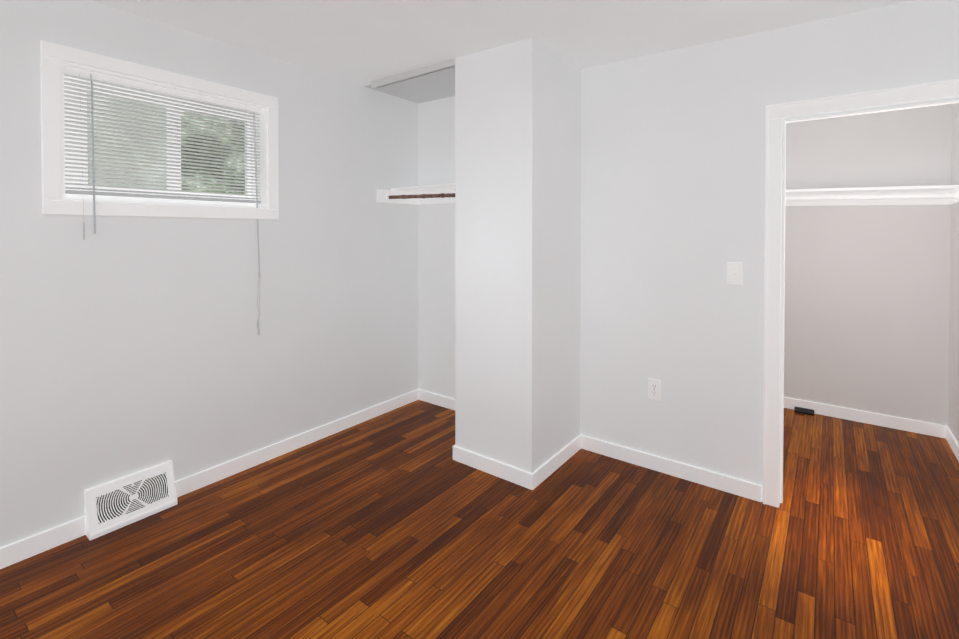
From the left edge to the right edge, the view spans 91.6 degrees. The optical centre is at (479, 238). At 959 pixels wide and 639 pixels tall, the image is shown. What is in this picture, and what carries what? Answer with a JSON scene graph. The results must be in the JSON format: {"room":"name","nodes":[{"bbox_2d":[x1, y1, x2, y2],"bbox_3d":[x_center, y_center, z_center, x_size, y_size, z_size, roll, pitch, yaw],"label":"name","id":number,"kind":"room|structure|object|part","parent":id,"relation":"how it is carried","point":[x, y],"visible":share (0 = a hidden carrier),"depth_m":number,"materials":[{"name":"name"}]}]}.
{"room":"empty bedroom","nodes":[
{"label":"empty bedroom","id":0,"kind":"room"},
{"bbox_2d":[0,0,417,547],"bbox_3d":[-1.668,0.128,2.464,0.200,2.440,7.040,1,1,37],"label":"wall","id":1,"kind":"structure","parent":0,"point":[129,345],"depth_m":2.48,"materials":[{"name":"paint"}]},
{"bbox_2d":[0,516,84,568],"bbox_3d":[-2.708,1.325,0.921,0.013,0.085,3.020,1,1,37],"label":"baseboard","id":2,"kind":"structure","parent":1,"relation":"attached to","point":[27,547],"depth_m":2.00,"materials":[{"name":"white paint"}]},
{"bbox_2d":[84,460,177,540],"bbox_3d":[-1.667,1.250,2.246,0.080,0.202,0.350,1,1,37],"label":"floor vent","id":3,"kind":"object","parent":1,"relation":"attached to","point":[115,504],"visible":1,"depth_m":2.22,"materials":[{"name":"white metal"}]},
{"bbox_2d":[40,41,278,334],"bbox_3d":[-1.616,-0.139,2.476,0.214,1.424,1.071,1,1,37],"label":"window","id":4,"kind":"structure","parent":1,"relation":"in","point":[111,137],"depth_m":2.35,"materials":[{"name":"white paint"}]},
{"bbox_3d":[-1.778,-0.479,2.364,0.006,0.447,0.336,1,1,37],"label":"glass","id":5,"kind":"part","parent":4,"relation":"part of","materials":[{"name":"clear glass"}]},
{"bbox_3d":[-1.555,-0.479,2.426,0.017,0.743,1.071,1,1,37],"label":"casing trim","id":6,"kind":"part","parent":4,"relation":"part of","materials":[{"name":"white paint"}]},
{"bbox_3d":[-1.609,-0.480,2.466,0.122,0.617,0.945,1,1,37],"label":"jamb trim","id":7,"kind":"part","parent":4,"relation":"part of","materials":[{"name":"white paint"}]},
{"bbox_3d":[-1.595,-0.214,2.459,0.025,0.016,0.899,1,1,37],"label":"blind rail","id":8,"kind":"part","parent":4,"relation":"part of","materials":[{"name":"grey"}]},
{"bbox_3d":[-1.544,-0.484,2.719,0.006,0.447,0.361,1,1,37],"label":"glass","id":9,"kind":"part","parent":4,"relation":"part of","materials":[{"name":"clear glass"}]},
{"bbox_2d":[175,389,419,496],"bbox_3d":[-1.043,1.297,3.129,0.016,0.085,1.810,1,1,37],"label":"baseboard","id":10,"kind":"structure","parent":1,"relation":"attached to","point":[196,481],"depth_m":2.90,"materials":[{"name":"white paint"}]},
{"bbox_2d":[0,400,958,638],"bbox_3d":[-0.202,1.387,1.376,3.870,0.050,7.040,1,1,37],"label":"floor","id":11,"kind":"structure","parent":0,"point":[399,523],"depth_m":2.00,"materials":[{"name":"brown wood"}]},
{"bbox_2d":[794,406,813,415],"bbox_3d":[2.479,1.319,3.559,0.125,0.030,0.055,1,1,37],"label":"door stop","id":12,"kind":"object","parent":11,"relation":"on","point":[806,411],"visible":0.98,"depth_m":3.55,"materials":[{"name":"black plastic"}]},
{"bbox_2d":[91,0,913,85],"bbox_3d":[-0.202,-1.105,1.344,3.870,0.186,7.040,1,1,37],"label":"ceiling","id":13,"kind":"structure","parent":0,"point":[363,42],"depth_m":2.33,"materials":[{"name":"paint"}]},
{"bbox_2d":[364,67,454,102],"bbox_3d":[-0.310,-1.104,3.333,0.905,0.039,0.552,1,1,37],"label":"ceiling","id":14,"kind":"structure","parent":13,"relation":"attached to","point":[433,86],"depth_m":3.40,"materials":[{"name":"paint"}]},
{"bbox_2d":[455,38,580,472],"bbox_3d":[0.250,0.122,2.895,0.535,2.440,0.606,1,1,37],"label":"column","id":15,"kind":"structure","parent":0,"point":[517,233],"depth_m":2.66,"materials":[{"name":"paint"}]},
{"bbox_2d":[371,59,454,88],"bbox_3d":[-0.437,-1.075,3.056,0.775,0.050,0.045,1,1,37],"label":"track rail","id":16,"kind":"object","parent":15,"relation":"attached to","point":[394,79],"visible":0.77,"depth_m":3.04,"materials":[{"name":"silver metal"}]},
{"bbox_2d":[453,445,527,487],"bbox_3d":[0.063,1.303,2.665,0.480,0.085,0.016,1,1,37],"label":"baseboard","id":17,"kind":"structure","parent":15,"relation":"attached to","point":[512,474],"depth_m":2.65,"materials":[{"name":"white paint"}]},
{"bbox_2d":[528,434,583,489],"bbox_3d":[0.460,1.302,2.730,0.016,0.085,0.598,1,1,37],"label":"baseboard","id":18,"kind":"structure","parent":15,"relation":"attached to","point":[535,478],"depth_m":2.69,"materials":[{"name":"white paint"}]},
{"bbox_2d":[418,0,958,501],"bbox_3d":[0.997,0.124,2.785,3.670,2.440,0.120,1,1,37],"label":"wall","id":19,"kind":"structure","parent":0,"point":[672,182],"depth_m":2.60,"materials":[{"name":"paint"}]},
{"bbox_2d":[377,183,454,204],"bbox_3d":[-0.276,-0.325,3.388,0.905,0.117,0.440,1,1,37],"label":"shelf","id":20,"kind":"object","parent":19,"relation":"attached to","point":[432,194],"visible":0.62,"depth_m":3.56,"materials":[{"name":"white paint"}]},
{"bbox_3d":[-0.345,-0.299,3.296,0.858,0.047,0.033,1,1,37],"label":"alcove shelf rod","id":21,"kind":"part","parent":20,"relation":"part of","materials":[{"name":"brown wood"}]},
{"bbox_2d":[420,390,454,409],"bbox_3d":[-0.135,1.291,3.570,0.875,0.085,0.013,1,1,37],"label":"baseboard","id":22,"kind":"structure","parent":19,"relation":"attached to","point":[429,397],"depth_m":3.71,"materials":[{"name":"white paint"}]},
{"bbox_2d":[648,378,660,400],"bbox_3d":[1.014,0.877,2.702,0.072,0.116,0.008,1,1,37],"label":"electrical outlet plate","id":23,"kind":"object","parent":19,"relation":"attached to","point":[654,388],"visible":1,"depth_m":2.70,"materials":[{"name":"white plastic"}]},
{"bbox_2d":[651,383,657,395],"bbox_3d":[1.012,0.877,2.700,0.033,0.064,0.002,1,1,37],"label":"electrical outlet","id":24,"kind":"object","parent":23,"relation":"attached to","point":[654,386],"depth_m":2.70,"materials":[{"name":"white plastic"}]},
{"bbox_2d":[584,436,761,501],"bbox_3d":[1.042,1.303,2.683,1.002,0.085,0.013,1,1,37],"label":"baseboard","id":25,"kind":"structure","parent":19,"relation":"attached to","point":[732,485],"depth_m":2.62,"materials":[{"name":"white paint"}]},
{"bbox_2d":[727,262,742,284],"bbox_3d":[1.336,0.185,2.442,0.072,0.116,0.021,1,1,37],"label":"switch plate","id":26,"kind":"object","parent":19,"relation":"attached to","point":[734,273],"visible":1,"depth_m":2.44,"materials":[{"name":"white plastic"}]},
{"bbox_2d":[763,79,958,507],"bbox_3d":[1.817,0.344,2.170,0.827,2.015,0.164,1,1,37],"label":"door frame","id":27,"kind":"structure","parent":19,"relation":"attached to","point":[777,115],"depth_m":2.33,"materials":[{"name":"white paint"}]},
{"bbox_2d":[784,104,947,424],"bbox_3d":[1.960,0.108,4.063,3.670,2.440,0.120,1,1,37],"label":"wall","id":28,"kind":"structure","parent":0,"point":[871,317],"depth_m":3.35,"materials":[{"name":"paint"}]},
{"bbox_2d":[784,397,943,437],"bbox_3d":[2.490,1.291,3.593,1.600,0.085,0.016,1,1,37],"label":"baseboard","id":29,"kind":"structure","parent":28,"relation":"attached to","point":[926,428],"depth_m":3.35,"materials":[{"name":"white paint"}]},
{"bbox_2d":[785,185,958,205],"bbox_3d":[2.374,-0.300,3.420,1.600,0.147,0.400,1,1,37],"label":"closet shelf","id":30,"kind":"object","parent":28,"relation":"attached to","point":[918,195],"visible":0.52,"depth_m":3.20,"materials":[{"name":"white paint"}]},
{"bbox_2d":[944,103,958,443],"bbox_3d":[2.736,0.128,2.476,0.120,2.440,1.480,1,1,37],"label":"wall","id":31,"kind":"structure","parent":0,"point":[951,309],"depth_m":3.03,"materials":[{"name":"paint"}]},
{"bbox_2d":[944,425,958,460],"bbox_3d":[2.674,1.305,2.519,0.013,0.085,1.450,1,1,37],"label":"baseboard","id":32,"kind":"structure","parent":31,"relation":"attached to","point":[950,438],"depth_m":2.96,"materials":[{"name":"white paint"}]},
{"label":"outside","id":33,"kind":"structure","parent":0,"visible":0},
{"bbox_2d":[181,111,244,193],"bbox_3d":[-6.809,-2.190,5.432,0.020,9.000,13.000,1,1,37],"label":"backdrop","id":34,"kind":"structure","parent":33,"point":[212,157],"depth_m":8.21,"materials":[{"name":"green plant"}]}
]}

